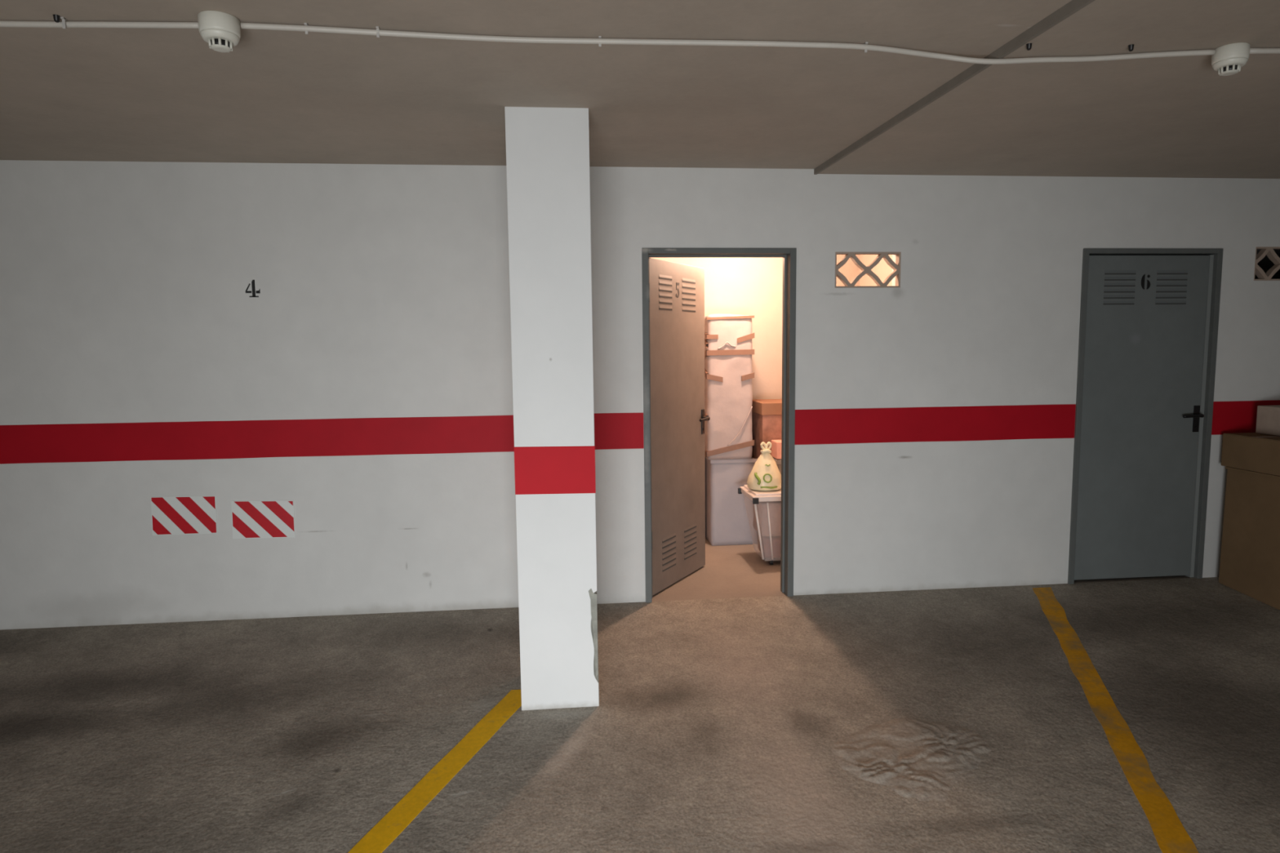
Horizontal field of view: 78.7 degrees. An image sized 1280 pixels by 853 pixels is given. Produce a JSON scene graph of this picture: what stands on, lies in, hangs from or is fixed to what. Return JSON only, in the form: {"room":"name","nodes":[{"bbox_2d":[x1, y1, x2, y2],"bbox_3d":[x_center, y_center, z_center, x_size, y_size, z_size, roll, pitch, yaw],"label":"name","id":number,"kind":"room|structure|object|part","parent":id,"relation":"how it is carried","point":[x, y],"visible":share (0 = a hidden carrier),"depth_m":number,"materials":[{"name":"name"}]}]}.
{"room":"parking garage","nodes":[
{"label":"parking garage","id":0,"kind":"room"},
{"bbox_2d":[0,160,1279,630],"bbox_3d":[-0.243,-0.221,4.507,10.800,2.764,0.120,-1,6,-6],"label":"wall","id":1,"kind":"structure","parent":0,"point":[384,289],"depth_m":4.38,"materials":[{"name":"paint"}]},
{"bbox_2d":[151,495,217,535],"bbox_3d":[-2.508,0.488,4.290,0.344,0.215,0.005,-1,6,-6],"label":"plate","id":2,"kind":"object","parent":1,"relation":"attached to","point":[171,515],"visible":1,"depth_m":4.29,"materials":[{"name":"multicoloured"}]},
{"bbox_2d":[245,280,260,297],"bbox_3d":[-2.091,-0.745,4.208,0.075,0.093,0.001,-1,6,-6],"label":"stencilled number","id":3,"kind":"object","parent":1,"relation":"attached to","point":[254,291],"visible":1,"depth_m":4.21,"materials":[{"name":"black paint"}]},
{"bbox_2d":[231,500,295,538],"bbox_3d":[-2.094,0.515,4.334,0.336,0.218,0.005,-1,6,-6],"label":"plate","id":4,"kind":"object","parent":1,"relation":"attached to","point":[251,519],"visible":1,"depth_m":4.33,"materials":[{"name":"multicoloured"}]},
{"bbox_2d":[0,413,644,463],"bbox_3d":[-2.788,0.084,4.223,5.646,0.211,0.001,-1,6,-6],"label":"wall stripe","id":5,"kind":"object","parent":1,"relation":"attached to","point":[236,439],"depth_m":4.30,"materials":[{"name":"red paint"}]},
{"bbox_2d":[641,248,796,602],"bbox_3d":[0.430,-0.027,4.884,0.890,2.055,0.720,-1,6,-6],"label":"door","id":6,"kind":"structure","parent":1,"relation":"in","point":[674,419],"depth_m":4.72,"materials":[{"name":"grey paint"}]},
{"bbox_2d":[658,274,672,310],"bbox_3d":[0.153,-0.800,4.659,0.003,0.204,0.165,3,7,30],"label":"vent","id":7,"kind":"object","parent":6,"relation":"attached to","point":[663,277],"depth_m":4.66,"materials":[{"name":"grey metal"}]},
{"bbox_2d":[662,533,675,571],"bbox_3d":[0.181,0.780,4.839,0.003,0.204,0.180,3,7,30],"label":"vent","id":8,"kind":"object","parent":6,"relation":"attached to","point":[673,535],"depth_m":4.84,"materials":[{"name":"grey metal"}]},
{"bbox_2d":[682,278,695,311],"bbox_3d":[0.309,-0.830,4.931,0.003,0.204,0.190,3,7,30],"label":"vent","id":9,"kind":"object","parent":6,"relation":"attached to","point":[685,280],"depth_m":4.93,"materials":[{"name":"grey metal"}]},
{"bbox_2d":[684,523,696,559],"bbox_3d":[0.330,0.751,5.098,0.003,0.204,0.180,3,7,30],"label":"vent","id":10,"kind":"object","parent":6,"relation":"attached to","point":[694,526],"depth_m":5.09,"materials":[{"name":"grey metal"}]},
{"bbox_3d":[0.373,-0.029,5.152,0.153,0.165,0.136,3,7,30],"label":"handle","id":11,"kind":"part","parent":6,"relation":"part of","materials":[{"name":"black plastic"}]},
{"bbox_2d":[835,252,901,288],"bbox_3d":[1.323,-0.913,4.559,0.395,0.205,0.046,-1,6,-6],"label":"block","id":12,"kind":"object","parent":1,"relation":"attached to","point":[895,266],"visible":0.96,"depth_m":4.54,"materials":[{"name":"grey concrete"}]},
{"bbox_2d":[795,404,1075,444],"bbox_3d":[1.780,-0.013,4.668,1.752,0.210,0.001,-1,6,-6],"label":"stripe","id":13,"kind":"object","parent":1,"relation":"attached to","point":[978,423],"depth_m":4.67,"materials":[{"name":"red paint"}]},
{"bbox_2d":[1067,248,1223,584],"bbox_3d":[3.095,-0.051,4.824,0.896,2.055,0.145,-1,6,-6],"label":"door","id":14,"kind":"structure","parent":1,"relation":"in","point":[1148,325],"depth_m":4.80,"materials":[{"name":"grey paint"}]},
{"bbox_2d":[1102,270,1136,304],"bbox_3d":[2.895,-0.838,4.708,0.200,0.204,0.002,-1,6,-6],"label":"vent","id":15,"kind":"object","parent":14,"relation":"attached to","point":[1119,286],"depth_m":4.71,"materials":[{"name":"grey metal"}]},
{"bbox_2d":[1155,270,1187,304],"bbox_3d":[3.231,-0.846,4.741,0.200,0.204,0.002,-1,6,-6],"label":"vent","id":16,"kind":"object","parent":14,"relation":"attached to","point":[1171,286],"depth_m":4.74,"materials":[{"name":"grey metal"}]},
{"bbox_3d":[3.406,-0.044,4.811,0.136,0.165,0.057,-1,6,-6],"label":"handle","id":17,"kind":"part","parent":14,"relation":"part of","materials":[{"name":"black plastic"}]},
{"bbox_2d":[1211,400,1279,435],"bbox_3d":[4.337,-0.068,4.917,1.592,0.210,0.001,-1,6,-6],"label":"trim","id":18,"kind":"structure","parent":1,"relation":"attached to","point":[1235,416],"depth_m":4.86,"materials":[{"name":"red paint"}]},
{"bbox_2d":[1253,246,1279,280],"bbox_3d":[3.951,-1.002,4.812,0.395,0.204,0.046,-1,6,-6],"label":"block","id":19,"kind":"object","parent":1,"relation":"attached to","point":[1272,255],"visible":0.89,"depth_m":4.79,"materials":[{"name":"grey concrete"}]},
{"bbox_2d":[0,537,1279,852],"bbox_3d":[0.019,1.584,2.218,10.800,0.605,8.270,-1,6,-6],"label":"floor","id":20,"kind":"structure","parent":0,"point":[945,720],"depth_m":3.29,"materials":[{"name":"concrete"}]},
{"bbox_2d":[348,689,521,852],"bbox_3d":[-1.070,1.488,2.116,0.108,0.225,3.253,1,6,20],"label":"parking line","id":21,"kind":"object","parent":20,"relation":"on","point":[382,834],"visible":0.92,"depth_m":2.95,"materials":[{"name":"yellow paint"}]},
{"bbox_2d":[504,106,599,711],"bbox_3d":[-0.382,-0.031,3.484,0.343,2.652,0.343,-1,6,-6],"label":"concrete pillar","id":22,"kind":"structure","parent":20,"relation":"on","point":[548,148],"depth_m":3.31,"materials":[{"name":"paint"}]},
{"bbox_2d":[705,457,757,546],"bbox_3d":[0.691,0.552,6.011,0.362,0.653,0.352,-1,6,-6],"label":"storage box","id":23,"kind":"object","parent":20,"relation":"on","point":[729,514],"visible":0.78,"depth_m":5.85,"materials":[{"name":"white plastic"}]},
{"bbox_2d":[704,313,754,459],"bbox_3d":[0.646,-0.302,5.900,0.358,1.081,0.376,-1,6,-6],"label":"wrapped package","id":24,"kind":"object","parent":23,"relation":"on","point":[729,375],"visible":0.88,"depth_m":5.74,"materials":[{"name":"white plastic"}]},
{"bbox_2d":[737,484,781,564],"bbox_3d":[1.006,0.675,5.420,0.583,0.526,0.411,-1,6,-6],"label":"storage box","id":25,"kind":"object","parent":20,"relation":"on","point":[756,496],"visible":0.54,"depth_m":5.24,"materials":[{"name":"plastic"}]},
{"bbox_3d":[1.012,0.452,5.404,0.565,0.050,0.398,-1,6,-6],"label":"lid","id":26,"kind":"part","parent":25,"relation":"part of","materials":[{"name":"white plastic"}]},
{"bbox_2d":[746,441,781,491],"bbox_3d":[0.865,0.267,5.350,0.258,0.329,0.226,-1,6,-6],"label":"bag","id":27,"kind":"object","parent":25,"relation":"on","point":[765,475],"visible":1,"depth_m":5.29,"materials":[{"name":"beige fabric"}]},
{"bbox_2d":[754,472,777,488],"bbox_3d":[0.852,0.365,5.282,0.148,0.106,0.073,-1,6,-6],"label":"print","id":28,"kind":"object","parent":27,"relation":"attached to","point":[762,480],"depth_m":5.27,"materials":[{"name":"green paint"}]},
{"bbox_2d":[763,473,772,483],"bbox_3d":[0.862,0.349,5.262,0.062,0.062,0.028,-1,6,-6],"label":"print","id":29,"kind":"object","parent":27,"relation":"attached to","point":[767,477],"depth_m":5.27,"materials":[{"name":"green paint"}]},
{"bbox_2d":[752,501,781,536],"bbox_3d":[1.014,0.612,5.422,0.421,0.235,0.286,-1,6,-6],"label":"folded clothes","id":30,"kind":"object","parent":25,"relation":"in","point":[775,507],"visible":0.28,"depth_m":5.28,"materials":[{"name":"fabric"}]},
{"bbox_2d":[757,534,781,557],"bbox_3d":[1.016,0.809,5.443,0.360,0.150,0.242,-1,6,-6],"label":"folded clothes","id":31,"kind":"object","parent":25,"relation":"in","point":[775,540],"visible":0.19,"depth_m":5.33,"materials":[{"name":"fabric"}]},
{"bbox_2d":[751,399,782,542],"bbox_3d":[1.133,0.337,6.005,0.509,1.073,0.414,-1,6,-6],"label":"cardboard box","id":32,"kind":"object","parent":20,"relation":"on","point":[766,414],"visible":0.22,"depth_m":5.76,"materials":[{"name":"brown cardboard"}]},
{"bbox_3d":[1.128,-0.152,5.955,0.509,0.090,0.414,-1,6,-6],"label":"lid","id":33,"kind":"part","parent":32,"relation":"part of","materials":[{"name":"cardboard"}]},
{"bbox_2d":[773,457,781,474],"bbox_3d":[1.150,0.564,5.727,0.357,0.678,0.172,-1,6,-6],"label":"plastic crate","id":34,"kind":"object","parent":20,"relation":"on","point":[778,462],"visible":0.12,"depth_m":5.60,"materials":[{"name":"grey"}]},
{"bbox_2d":[771,440,781,459],"bbox_3d":[1.135,0.163,5.685,0.325,0.123,0.160,-1,6,-6],"label":"box","id":35,"kind":"object","parent":34,"relation":"on","point":[776,444],"visible":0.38,"depth_m":5.61,"materials":[{"name":"brown cardboard"}]},
{"bbox_2d":[1032,586,1198,852],"bbox_3d":[1.863,1.344,2.848,0.121,0.294,4.166,1,6,17],"label":"parking line","id":36,"kind":"object","parent":20,"relation":"on","point":[1171,835],"visible":1,"depth_m":3.19,"materials":[{"name":"yellow paint"}]},
{"bbox_2d":[1218,466,1279,609],"bbox_3d":[3.905,0.641,4.641,0.597,0.765,0.430,-1,6,-6],"label":"cardboard box","id":37,"kind":"object","parent":20,"relation":"on","point":[1250,564],"visible":0.95,"depth_m":4.61,"materials":[{"name":"brown cardboard"}]},
{"bbox_2d":[1221,432,1279,475],"bbox_3d":[3.888,0.157,4.610,0.577,0.202,0.440,-1,6,-6],"label":"cardboard box","id":38,"kind":"object","parent":37,"relation":"on","point":[1251,451],"visible":0.94,"depth_m":4.60,"materials":[{"name":"brown cardboard"}]},
{"bbox_2d":[1255,404,1279,435],"bbox_3d":[3.949,-0.030,4.592,0.370,0.168,0.340,-1,6,-6],"label":"box","id":39,"kind":"object","parent":38,"relation":"on","point":[1268,419],"visible":1,"depth_m":4.66,"materials":[{"name":"white cardboard"}]},
{"bbox_2d":[0,0,1279,178],"bbox_3d":[0.072,-1.117,1.079,10.800,0.288,6.548,-1,6,-6],"label":"ceiling","id":40,"kind":"structure","parent":0,"point":[68,94],"depth_m":2.90,"materials":[{"name":"concrete"}]},
{"bbox_2d":[53,13,60,22],"bbox_3d":[-1.669,-1.167,2.232,0.018,0.018,0.018,-1,6,-6],"label":"plug","id":41,"kind":"object","parent":40,"relation":"attached to","point":[56,17],"visible":1,"depth_m":2.23,"materials":[{"name":"black plastic"}]},
{"bbox_2d":[0,17,198,28],"bbox_3d":[-3.312,-1.135,2.164,4.079,0.029,0.031,-1,6,-3],"label":"cable conduit","id":42,"kind":"object","parent":40,"relation":"attached to","point":[63,24],"visible":0.95,"depth_m":2.26,"materials":[{"name":"white plastic"}]},
{"bbox_2d":[197,10,240,52],"bbox_3d":[-1.219,-1.139,2.263,0.109,0.089,0.109,-1,6,-6],"label":"smoke detector","id":43,"kind":"object","parent":40,"relation":"attached to","point":[221,30],"visible":1,"depth_m":2.23,"materials":[{"name":"white plastic"}]},
{"bbox_2d":[240,22,1215,64],"bbox_3d":[0.336,-1.195,2.456,3.023,0.053,0.140,-1,6,-4],"label":"cable conduit","id":44,"kind":"object","parent":40,"relation":"attached to","point":[306,28],"visible":1,"depth_m":2.45,"materials":[{"name":"white plastic"}]},
{"bbox_2d":[813,0,1094,174],"bbox_3d":[1.322,-1.067,1.214,0.015,0.142,6.537,-1,6,-6],"label":"ceiling beam","id":45,"kind":"structure","parent":40,"relation":"attached to","point":[1073,6],"depth_m":2.77,"materials":[{"name":"concrete"}]},
{"bbox_2d":[1026,43,1031,50],"bbox_3d":[1.225,-1.195,2.455,0.018,0.018,0.018,-1,6,-6],"label":"plug","id":46,"kind":"object","parent":40,"relation":"attached to","point":[1028,46],"visible":1,"depth_m":2.45,"materials":[{"name":"black plastic"}]},
{"bbox_2d":[1128,44,1134,51],"bbox_3d":[1.557,-1.200,2.473,0.018,0.018,0.018,-1,6,-6],"label":"plug","id":47,"kind":"object","parent":40,"relation":"attached to","point":[1131,47],"visible":1,"depth_m":2.47,"materials":[{"name":"black plastic"}]},
{"bbox_2d":[1211,42,1250,75],"bbox_3d":[1.898,-1.176,2.509,0.099,0.081,0.099,-1,6,-6],"label":"smoke detector","id":48,"kind":"object","parent":40,"relation":"attached to","point":[1228,60],"visible":0.98,"depth_m":2.48,"materials":[{"name":"white plastic"}]},
{"bbox_2d":[1249,48,1279,53],"bbox_3d":[3.593,-1.234,2.602,3.294,0.019,0.031,-1,6,-4],"label":"cable conduit","id":49,"kind":"object","parent":40,"relation":"attached to","point":[1252,51],"visible":0.82,"depth_m":2.50,"materials":[{"name":"white plastic"}]},
{"bbox_2d":[648,254,860,399],"bbox_3d":[2.186,-0.497,6.339,5.600,2.644,0.120,-1,6,-6],"label":"wall","id":50,"kind":"structure","parent":0,"point":[739,286],"depth_m":6.10,"materials":[{"name":"white paint"}]},
{"bbox_2d":[859,254,892,285],"bbox_3d":[1.877,-0.408,5.508,0.120,2.644,1.482,-1,6,-6],"label":"wall","id":51,"kind":"structure","parent":0,"point":[882,269],"depth_m":5.86,"materials":[{"name":"white paint"}]},
{"bbox_2d":[1254,249,1279,279],"bbox_3d":[5.454,0.300,2.619,0.150,3.544,8.550,-1,6,-6],"label":"wall","id":52,"kind":"structure","parent":0,"point":[1265,264],"depth_m":6.21,"materials":[{"name":"paint"}]}
]}

